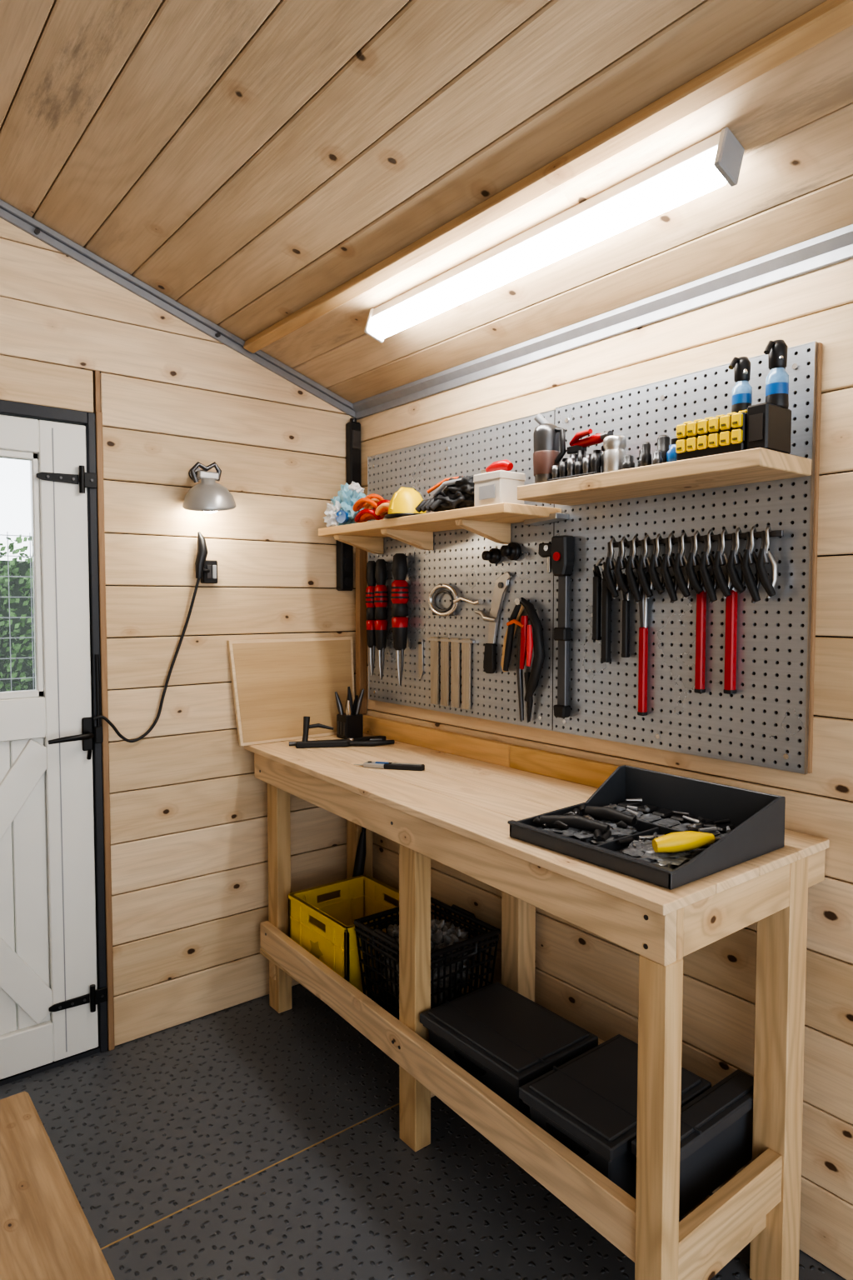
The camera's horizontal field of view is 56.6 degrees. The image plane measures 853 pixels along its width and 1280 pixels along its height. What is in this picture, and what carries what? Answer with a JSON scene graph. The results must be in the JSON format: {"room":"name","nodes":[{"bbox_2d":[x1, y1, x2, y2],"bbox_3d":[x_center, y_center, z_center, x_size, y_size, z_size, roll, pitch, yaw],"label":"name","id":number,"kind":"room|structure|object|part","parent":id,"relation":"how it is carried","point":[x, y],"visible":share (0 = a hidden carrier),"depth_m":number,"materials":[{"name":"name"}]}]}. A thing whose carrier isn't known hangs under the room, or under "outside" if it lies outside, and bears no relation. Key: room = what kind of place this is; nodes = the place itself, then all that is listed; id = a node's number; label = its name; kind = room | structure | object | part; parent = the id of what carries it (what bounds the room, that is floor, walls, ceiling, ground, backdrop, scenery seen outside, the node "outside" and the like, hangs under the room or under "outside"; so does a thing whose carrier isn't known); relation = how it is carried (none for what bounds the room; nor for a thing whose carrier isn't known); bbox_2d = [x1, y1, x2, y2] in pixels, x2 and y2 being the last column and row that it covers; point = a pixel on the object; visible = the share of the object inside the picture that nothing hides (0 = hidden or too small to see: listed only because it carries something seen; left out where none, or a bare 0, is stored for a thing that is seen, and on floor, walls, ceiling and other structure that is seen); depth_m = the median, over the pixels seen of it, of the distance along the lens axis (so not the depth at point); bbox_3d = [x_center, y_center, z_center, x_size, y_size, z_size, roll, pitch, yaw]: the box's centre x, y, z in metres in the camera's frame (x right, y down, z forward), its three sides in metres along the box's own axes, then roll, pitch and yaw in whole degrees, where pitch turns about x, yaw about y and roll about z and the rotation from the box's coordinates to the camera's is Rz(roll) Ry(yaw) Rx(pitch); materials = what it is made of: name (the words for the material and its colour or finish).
{"room":"shed workshop","nodes":[
{"label":"shed workshop","id":0,"kind":"room"},
{"bbox_2d":[95,654,100,726],"bbox_3d":[-0.998,0.154,2.404,0.011,0.220,0.012,-2,4,-38],"label":"rod","id":1,"kind":"object","parent":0,"point":[97,656],"depth_m":2.40,"materials":[{"name":"black metal"}]},
{"bbox_2d":[0,217,355,1045],"bbox_3d":[-1.574,-0.029,1.992,3.400,2.665,0.057,-2,4,-38],"label":"wall","id":2,"kind":"structure","parent":0,"point":[188,806],"depth_m":2.58,"materials":[{"name":"brown wood"}]},
{"bbox_2d":[0,414,107,1079],"bbox_3d":[-1.333,0.323,2.176,0.834,1.907,0.065,-2,4,-38],"label":"door","id":3,"kind":"structure","parent":2,"relation":"in","point":[47,790],"depth_m":2.34,"materials":[{"name":"white paint"}]},
{"bbox_2d":[0,456,36,692],"bbox_3d":[-1.349,-0.180,2.153,0.513,0.669,0.004,-2,4,-38],"label":"window","id":4,"kind":"structure","parent":3,"relation":"attached to","point":[0,457],"depth_m":2.31,"materials":[{"name":"clear glass"}]},
{"bbox_3d":[-1.056,-0.475,2.327,0.165,0.080,0.018,-2,4,-38],"label":"door hinge","id":5,"kind":"part","parent":3,"relation":"part of","materials":[{"name":"black metal"}]},
{"bbox_2d":[47,717,102,759],"bbox_3d":[-1.041,0.300,2.350,0.162,0.128,0.059,-2,4,-38],"label":"door handle","id":6,"kind":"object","parent":3,"relation":"attached to","point":[87,737],"depth_m":2.39,"materials":[{"name":"black metal"}]},
{"bbox_3d":[-1.041,0.300,2.350,0.162,0.128,0.059,-2,4,-38],"label":"handle","id":7,"kind":"part","parent":6,"relation":"part of","materials":[{"name":"black metal"}]},
{"bbox_3d":[-1.056,1.100,2.403,0.165,0.080,0.018,-2,4,-38],"label":"door hinge","id":8,"kind":"part","parent":3,"relation":"part of","materials":[{"name":"black metal"}]},
{"bbox_2d":[0,400,108,1085],"bbox_3d":[-1.353,0.312,2.181,0.862,1.965,0.068,-2,4,-38],"label":"trim","id":9,"kind":"structure","parent":2,"relation":"attached to","point":[7,407],"depth_m":2.40,"materials":[{"name":"black metal"}]},
{"bbox_2d":[93,370,114,1050],"bbox_3d":[-0.996,0.235,2.438,0.018,2.093,0.042,-2,4,-38],"label":"trim","id":10,"kind":"structure","parent":2,"relation":"attached to","point":[98,414],"depth_m":2.42,"materials":[{"name":"brown wood"}]},
{"bbox_2d":[93,531,209,742],"bbox_3d":[-0.861,-0.014,2.491,0.369,0.666,0.034,-2,3,-34],"label":"power cable","id":11,"kind":"object","parent":2,"relation":"attached to","point":[202,554],"visible":1,"depth_m":2.55,"materials":[{"name":"black plastic"}]},
{"bbox_2d":[0,199,355,417],"bbox_3d":[-1.550,-1.067,1.911,3.280,0.581,0.022,-2,4,-38],"label":"trim","id":12,"kind":"structure","parent":2,"relation":"attached to","point":[9,213],"depth_m":2.48,"materials":[{"name":"metal"}]},
{"bbox_2d":[200,560,217,583],"bbox_3d":[-0.715,-0.224,2.606,0.050,0.075,0.031,-2,4,-38],"label":"wall socket","id":13,"kind":"object","parent":2,"relation":"attached to","point":[211,577],"visible":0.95,"depth_m":2.60,"materials":[{"name":"black plastic"}]},
{"bbox_2d":[182,461,236,513],"bbox_3d":[-0.694,-0.484,2.525,0.164,0.164,0.167,-2,4,-38],"label":"wall lamp","id":14,"kind":"object","parent":2,"relation":"attached to","point":[208,496],"visible":1,"depth_m":2.47,"materials":[{"name":"silver metal"}]},
{"bbox_2d":[336,540,353,590],"bbox_3d":[-0.301,-0.292,2.922,0.055,0.220,0.042,-2,4,-38],"label":"power strip","id":15,"kind":"object","parent":2,"relation":"attached to","point":[344,551],"visible":0.75,"depth_m":2.90,"materials":[{"name":"black plastic"}]},
{"bbox_2d":[345,417,361,487],"bbox_3d":[-0.268,-0.620,2.931,0.048,0.395,0.043,-2,4,-38],"label":"power strip","id":16,"kind":"object","parent":2,"relation":"attached to","point":[352,427],"visible":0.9,"depth_m":2.91,"materials":[{"name":"black plastic"}]},
{"bbox_2d":[0,984,846,1279],"bbox_3d":[-0.329,1.408,0.485,3.400,0.060,4.060,-2,4,-38],"label":"floor","id":17,"kind":"structure","parent":0,"point":[249,1140],"depth_m":1.95,"materials":[{"name":"rubber"}]},
{"bbox_2d":[0,1090,114,1279],"bbox_3d":[-0.528,1.133,0.889,0.435,0.450,1.362,-2,4,-38],"label":"wooden bench","id":18,"kind":"object","parent":17,"relation":"on","point":[46,1233],"visible":1,"depth_m":1.23,"materials":[{"name":"brown wood"}]},
{"bbox_2d":[244,714,829,1279],"bbox_3d":[0.059,0.807,2.161,0.570,0.978,1.762,-2,4,-38],"label":"workbench","id":19,"kind":"object","parent":17,"relation":"on","point":[455,812],"visible":0.83,"depth_m":1.60,"materials":[{"name":"brown wood"}]},
{"bbox_2d":[227,636,354,746],"bbox_3d":[-0.465,0.173,2.812,0.493,0.356,0.046,-2,4,-38],"label":"plywood board","id":20,"kind":"object","parent":19,"relation":"on","point":[277,683],"visible":0.83,"depth_m":2.78,"materials":[{"name":"beige wood"}]},
{"bbox_2d":[289,716,394,748],"bbox_3d":[-0.287,0.307,2.682,0.342,0.101,0.117,-1,3,-20],"label":"clamp","id":21,"kind":"object","parent":19,"relation":"on","point":[372,740],"visible":1,"depth_m":2.66,"materials":[{"name":"black metal"}]},
{"bbox_2d":[288,875,399,992],"bbox_3d":[-0.230,0.954,2.593,0.311,0.214,0.361,-2,4,-38],"label":"plastic crate","id":22,"kind":"object","parent":19,"relation":"on","point":[326,929],"visible":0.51,"depth_m":2.59,"materials":[{"name":"yellow plastic"}]},
{"bbox_2d":[335,686,364,739],"bbox_3d":[-0.276,0.258,2.838,0.085,0.185,0.068,-2,4,-38],"label":"caddy","id":23,"kind":"object","parent":19,"relation":"on","point":[349,724],"visible":0.98,"depth_m":2.82,"materials":[{"name":"black plastic"}]},
{"bbox_2d":[352,826,366,877],"bbox_3d":[-0.246,0.829,2.837,0.098,0.443,0.046,-1,3,-24],"label":"folded umbrella","id":24,"kind":"object","parent":19,"relation":"on","point":[358,870],"visible":0.44,"depth_m":2.83,"materials":[{"name":"black fabric"}]},
{"bbox_2d":[354,760,424,770],"bbox_3d":[-0.111,0.367,2.321,0.219,0.016,0.038,1,3,13],"label":"utility knife","id":25,"kind":"object","parent":19,"relation":"on","point":[398,766],"visible":1,"depth_m":2.30,"materials":[{"name":"black plastic"}]},
{"bbox_2d":[353,897,499,1019],"bbox_3d":[-0.002,0.943,2.316,0.302,0.263,0.326,-2,4,-38],"label":"laundry basket","id":26,"kind":"object","parent":19,"relation":"on","point":[451,947],"visible":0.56,"depth_m":2.26,"materials":[{"name":"black plastic"}]},
{"bbox_2d":[420,981,598,1119],"bbox_3d":[0.196,1.013,1.940,0.270,0.159,0.350,-2,4,-38],"label":"storage box","id":27,"kind":"object","parent":19,"relation":"on","point":[501,1037],"visible":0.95,"depth_m":1.88,"materials":[{"name":"grey plastic"}]},
{"bbox_2d":[519,1034,711,1199],"bbox_3d":[0.400,1.020,1.678,0.335,0.172,0.245,-2,4,-38],"label":"storage box","id":28,"kind":"object","parent":19,"relation":"on","point":[587,1102],"visible":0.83,"depth_m":1.62,"materials":[{"name":"grey plastic"}]},
{"bbox_2d":[507,765,785,889],"bbox_3d":[0.440,0.359,1.604,0.384,0.101,0.396,-2,4,-38],"label":"tray","id":29,"kind":"object","parent":19,"relation":"on","point":[668,831],"visible":1,"depth_m":1.58,"materials":[{"name":"plastic"}]},
{"bbox_2d":[631,1069,754,1219],"bbox_3d":[0.555,1.022,1.586,0.375,0.175,0.075,-2,4,-38],"label":"storage box","id":30,"kind":"object","parent":19,"relation":"on","point":[717,1125],"visible":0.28,"depth_m":1.58,"materials":[{"name":"grey plastic"}]},
{"bbox_2d":[0,0,852,403],"bbox_3d":[-0.332,-1.040,0.370,3.440,0.609,4.070,-2,4,-38],"label":"ceiling","id":31,"kind":"structure","parent":0,"point":[244,162],"depth_m":1.63,"materials":[{"name":"brown wood"}]},
{"bbox_2d":[243,0,852,353],"bbox_3d":[0.641,-0.906,1.093,0.045,0.037,3.987,-2,4,-38],"label":"ceiling beam","id":32,"kind":"structure","parent":31,"relation":"attached to","point":[831,17],"depth_m":1.47,"materials":[{"name":"brown wood"}]},
{"bbox_2d":[364,127,744,343],"bbox_3d":[0.199,-0.880,1.839,0.082,0.089,1.112,-2,4,-38],"label":"light","id":33,"kind":"object","parent":31,"relation":"attached to","point":[707,166],"visible":1,"depth_m":1.66,"materials":[{"name":"white plastic"}]},
{"bbox_2d":[356,258,852,1279],"bbox_3d":[0.989,0.270,1.473,0.060,2.117,4.060,-2,4,-38],"label":"wall","id":34,"kind":"structure","parent":0,"point":[591,981],"depth_m":1.77,"materials":[{"name":"brown wood"}]},
{"bbox_2d":[355,547,367,714],"bbox_3d":[-0.242,-0.034,2.939,0.033,0.618,0.028,-2,4,-38],"label":"trim","id":35,"kind":"structure","parent":34,"relation":"attached to","point":[361,555],"depth_m":2.93,"materials":[{"name":"brown wood"}]},
{"bbox_2d":[367,340,822,774],"bbox_3d":[0.278,-0.193,2.245,0.069,0.885,1.616,-2,4,-38],"label":"pegboard","id":36,"kind":"object","parent":34,"relation":"attached to","point":[768,722],"depth_m":1.95,"materials":[{"name":"metal"}]},
{"bbox_2d":[365,560,376,675],"bbox_3d":[-0.196,-0.077,2.834,0.045,0.410,0.045,-1,3,-16],"label":"screwdriver","id":37,"kind":"object","parent":36,"relation":"hanging from","point":[371,567],"visible":0.74,"depth_m":2.82,"materials":[{"name":"black plastic"}]},
{"bbox_2d":[374,559,388,679],"bbox_3d":[-0.160,-0.072,2.786,0.049,0.423,0.049,-1,3,-16],"label":"screwdriver","id":38,"kind":"object","parent":36,"relation":"hanging from","point":[381,601],"visible":1,"depth_m":2.77,"materials":[{"name":"black plastic"}]},
{"bbox_2d":[390,553,409,685],"bbox_3d":[-0.090,-0.069,2.688,0.062,0.447,0.062,-1,3,-16],"label":"screwdriver","id":39,"kind":"object","parent":36,"relation":"hanging from","point":[399,587],"visible":1,"depth_m":2.67,"materials":[{"name":"black plastic"}]},
{"bbox_2d":[418,639,423,680],"bbox_3d":[-0.022,0.066,2.647,0.012,0.139,0.025,-2,4,-38],"label":"knife","id":40,"kind":"object","parent":36,"relation":"hanging from","point":[421,641],"visible":1,"depth_m":2.65,"materials":[{"name":"wood"}]},
{"bbox_2d":[318,502,569,554],"bbox_3d":[0.004,-0.328,2.431,0.216,0.084,0.950,-2,4,-38],"label":"wall shelf","id":41,"kind":"object","parent":36,"relation":"attached to","point":[491,522],"depth_m":2.29,"materials":[{"name":"brown wood"}]},
{"bbox_2d":[323,480,368,527],"bbox_3d":[-0.268,-0.466,2.731,0.161,0.160,0.143,-2,4,-38],"label":"bag","id":42,"kind":"object","parent":41,"relation":"on","point":[340,512],"visible":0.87,"depth_m":2.69,"materials":[{"name":"blue plastic"}]},
{"bbox_2d":[353,493,389,522],"bbox_3d":[-0.153,-0.426,2.578,0.146,0.095,0.204,-2,4,-38],"label":"coiled rope","id":43,"kind":"object","parent":41,"relation":"on","point":[380,507],"visible":0.72,"depth_m":2.55,"materials":[{"name":"orange fabric"}]},
{"bbox_2d":[384,486,426,519],"bbox_3d":[-0.059,-0.419,2.428,0.140,0.096,0.140,-2,4,-38],"label":"hard hat","id":44,"kind":"object","parent":41,"relation":"on","point":[404,502],"visible":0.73,"depth_m":2.38,"materials":[{"name":"yellow plastic"}]},
{"bbox_2d":[415,475,474,512],"bbox_3d":[0.088,-0.419,2.296,0.158,0.109,0.218,-2,4,-38],"label":"gloves","id":45,"kind":"object","parent":41,"relation":"on","point":[459,492],"visible":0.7,"depth_m":2.26,"materials":[{"name":"black rubber"}]},
{"bbox_2d":[473,470,525,506],"bbox_3d":[0.195,-0.401,2.129,0.096,0.090,0.109,-2,4,-38],"label":"storage box","id":46,"kind":"object","parent":41,"relation":"on","point":[500,486],"visible":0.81,"depth_m":2.09,"materials":[{"name":"white plastic"}]},
{"bbox_2d":[480,459,513,473],"bbox_3d":[0.188,-0.464,2.128,0.031,0.032,0.113,-2,4,-38],"label":"torch","id":47,"kind":"object","parent":46,"relation":"on","point":[506,465],"visible":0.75,"depth_m":2.10,"materials":[{"name":"plastic"}]},
{"bbox_3d":[0.326,-0.329,2.156,0.050,0.023,0.120,-2,4,-38],"label":"magnetic strip","id":48,"kind":"part","parent":41,"relation":"part of","materials":[{"name":"beige wood"}]},
{"bbox_2d":[427,636,475,709],"bbox_3d":[0.076,0.103,2.525,0.012,0.220,0.225,-2,4,-38],"label":"sticks","id":49,"kind":"object","parent":36,"relation":"attached to","point":[445,642],"visible":1,"depth_m":2.51,"materials":[{"name":"brown wood"}]},
{"bbox_2d":[428,583,482,616],"bbox_3d":[0.088,-0.126,2.490,0.021,0.107,0.255,-2,3,-37],"label":"wrench","id":50,"kind":"object","parent":36,"relation":"attached to","point":[436,610],"visible":1,"depth_m":2.51,"materials":[{"name":"silver metal"}]},
{"bbox_2d":[475,610,497,622],"bbox_3d":[0.176,-0.071,2.370,0.024,0.037,0.103,-2,3,-28],"label":"wrench","id":51,"kind":"object","parent":36,"relation":"attached to","point":[482,612],"visible":1,"depth_m":2.36,"materials":[{"name":"metal"}]},
{"bbox_3d":[0.188,-0.249,2.338,0.046,0.046,0.046,-2,4,-38],"label":"magnetic tool knob","id":52,"kind":"part","parent":36,"relation":"part of","materials":[{"name":"black plastic"}]},
{"bbox_2d":[483,571,512,673],"bbox_3d":[0.210,-0.049,2.342,0.018,0.301,0.110,-2,4,-38],"label":"wrench","id":53,"kind":"object","parent":36,"relation":"hanging from","point":[502,584],"visible":1,"depth_m":2.35,"materials":[{"name":"metal"}]},
{"bbox_3d":[0.238,-0.256,2.275,0.046,0.052,0.052,-2,4,-38],"label":"magnetic tool knob","id":54,"kind":"part","parent":36,"relation":"part of","materials":[{"name":"black plastic"}]},
{"bbox_2d":[500,597,545,721],"bbox_3d":[0.269,0.055,2.254,0.045,0.353,0.175,-2,3,-34],"label":"pruning shears","id":55,"kind":"object","parent":36,"relation":"hanging from","point":[527,642],"visible":1,"depth_m":2.22,"materials":[{"name":"black rubber"}]},
{"bbox_2d":[538,535,574,718],"bbox_3d":[0.346,-0.036,2.150,0.044,0.487,0.111,-2,4,-38],"label":"clamp","id":56,"kind":"object","parent":36,"relation":"hanging from","point":[559,553],"visible":1,"depth_m":2.12,"materials":[{"name":"black plastic"}]},
{"bbox_2d":[592,558,602,639],"bbox_3d":[0.441,-0.104,2.037,0.028,0.208,0.026,0,3,2],"label":"pliers","id":57,"kind":"object","parent":36,"relation":"hanging from","point":[597,608],"visible":0.98,"depth_m":2.03,"materials":[{"name":"black rubber"}]},
{"bbox_2d":[600,561,611,662],"bbox_3d":[0.459,-0.078,2.013,0.029,0.269,0.027,0,3,1],"label":"pliers","id":58,"kind":"object","parent":36,"relation":"hanging from","point":[606,594],"visible":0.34,"depth_m":2.01,"materials":[{"name":"black rubber"}]},
{"bbox_2d":[621,572,629,657],"bbox_3d":[0.497,-0.068,1.973,0.024,0.223,0.022,1,3,11],"label":"pliers","id":59,"kind":"object","parent":36,"relation":"hanging from","point":[626,602],"visible":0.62,"depth_m":1.97,"materials":[{"name":"black rubber"}]},
{"bbox_2d":[637,566,649,715],"bbox_3d":[0.531,0.003,1.936,0.021,0.364,0.030,-2,4,-38],"label":"bar","id":60,"kind":"object","parent":36,"relation":"hanging from","point":[643,603],"visible":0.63,"depth_m":1.93,"materials":[{"name":"metal"}]},
{"bbox_2d":[517,447,811,505],"bbox_3d":[0.506,-0.361,1.804,0.200,0.034,0.647,-2,4,-38],"label":"wall shelf","id":61,"kind":"object","parent":36,"relation":"attached to","point":[759,464],"visible":1,"depth_m":1.69,"materials":[{"name":"beige wood"}]},
{"bbox_2d":[533,413,565,483],"bbox_3d":[0.307,-0.481,2.002,0.069,0.187,0.089,0,3,-9],"label":"bottle","id":62,"kind":"object","parent":61,"relation":"on","point":[549,440],"visible":0.76,"depth_m":1.98,"materials":[{"name":"metal"}]},
{"bbox_2d":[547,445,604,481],"bbox_3d":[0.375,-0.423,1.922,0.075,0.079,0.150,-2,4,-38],"label":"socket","id":63,"kind":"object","parent":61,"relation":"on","point":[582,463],"visible":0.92,"depth_m":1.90,"materials":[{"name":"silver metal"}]},
{"bbox_2d":[566,428,613,454],"bbox_3d":[0.390,-0.482,1.908,0.036,0.045,0.154,-1,3,-25],"label":"stapler","id":64,"kind":"object","parent":63,"relation":"on","point":[576,444],"visible":0.84,"depth_m":1.91,"materials":[{"name":"red plastic"}]},
{"bbox_2d":[603,435,626,472],"bbox_3d":[0.436,-0.425,1.833,0.052,0.089,0.052,-2,4,-38],"label":"metal canister","id":65,"kind":"object","parent":61,"relation":"on","point":[614,446],"visible":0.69,"depth_m":1.81,"materials":[{"name":"metal"}]},
{"bbox_2d":[622,435,669,469],"bbox_3d":[0.501,-0.414,1.770,0.078,0.075,0.110,-2,3,-33],"label":"socket","id":66,"kind":"object","parent":61,"relation":"on","point":[663,441],"visible":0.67,"depth_m":1.74,"materials":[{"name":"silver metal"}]},
{"bbox_2d":[666,438,678,462],"bbox_3d":[0.535,-0.402,1.700,0.038,0.058,0.038,-2,4,-38],"label":"glue bottle","id":67,"kind":"object","parent":61,"relation":"on","point":[672,453],"visible":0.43,"depth_m":1.69,"materials":[{"name":"blue plastic"}]},
{"bbox_2d":[675,410,747,460],"bbox_3d":[0.607,-0.413,1.631,0.112,0.087,0.150,-2,4,-38],"label":"organizer","id":68,"kind":"object","parent":61,"relation":"on","point":[722,433],"visible":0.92,"depth_m":1.59,"materials":[{"name":"yellow plastic"}]},
{"bbox_2d":[729,356,752,412],"bbox_3d":[0.637,-0.515,1.609,0.056,0.118,0.040,-2,4,-38],"label":"spray bottle","id":69,"kind":"object","parent":68,"relation":"on","point":[742,396],"visible":0.84,"depth_m":1.60,"materials":[{"name":"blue plastic"}]},
{"bbox_2d":[746,402,791,454],"bbox_3d":[0.672,-0.411,1.553,0.097,0.090,0.044,-2,4,-38],"label":"box","id":70,"kind":"object","parent":61,"relation":"on","point":[768,425],"visible":0.81,"depth_m":1.53,"materials":[{"name":"black plastic"}]},
{"bbox_2d":[764,339,789,408],"bbox_3d":[0.688,-0.523,1.561,0.059,0.133,0.044,-2,4,-38],"label":"spray bottle","id":71,"kind":"object","parent":70,"relation":"on","point":[777,380],"visible":0.88,"depth_m":1.55,"materials":[{"name":"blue plastic"}]},
{"bbox_2d":[603,525,784,603],"bbox_3d":[0.597,-0.166,1.816,0.056,0.163,0.448,-2,4,-38],"label":"rack","id":72,"kind":"object","parent":36,"relation":"attached to","point":[721,558],"visible":1,"depth_m":1.78,"materials":[{"name":"metal"}]},
{"bbox_2d":[695,570,706,693],"bbox_3d":[0.628,-0.026,1.811,0.021,0.294,0.030,-2,4,-38],"label":"bar","id":73,"kind":"object","parent":36,"relation":"hanging from","point":[701,623],"visible":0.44,"depth_m":1.80,"materials":[{"name":"metal"}]},
{"bbox_2d":[724,564,739,694],"bbox_3d":[0.674,-0.025,1.752,0.022,0.289,0.031,-2,4,-38],"label":"bar","id":74,"kind":"object","parent":36,"relation":"hanging from","point":[731,636],"visible":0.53,"depth_m":1.75,"materials":[{"name":"metal"}]},
{"bbox_2d":[352,224,852,419],"bbox_3d":[0.969,-0.770,1.375,0.030,0.053,4.010,-2,4,-38],"label":"trim","id":75,"kind":"structure","parent":34,"relation":"attached to","point":[835,247],"depth_m":1.93,"materials":[{"name":"grey metal"}]},
{"label":"outside","id":76,"kind":"structure","parent":0,"visible":0},
{"bbox_3d":[-3.205,1.248,4.926,13.000,0.070,6.400,-2,4,-38],"label":"ground","id":77,"kind":"structure","parent":76,"visible":0},
{"bbox_2d":[0,534,34,744],"bbox_3d":[-2.670,0.339,4.204,6.000,1.815,0.726,-2,4,-38],"label":"hedge","id":78,"kind":"object","parent":77,"relation":"on","point":[18,587],"visible":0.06,"depth_m":4.26,"materials":[{"name":"green plant"}]},
{"bbox_2d":[0,531,34,840],"bbox_3d":[-2.451,0.383,3.566,2.950,1.790,0.006,-2,4,-38],"label":"wire fence","id":79,"kind":"object","parent":77,"relation":"on","point":[7,556],"visible":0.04,"depth_m":3.88,"materials":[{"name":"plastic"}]}
]}

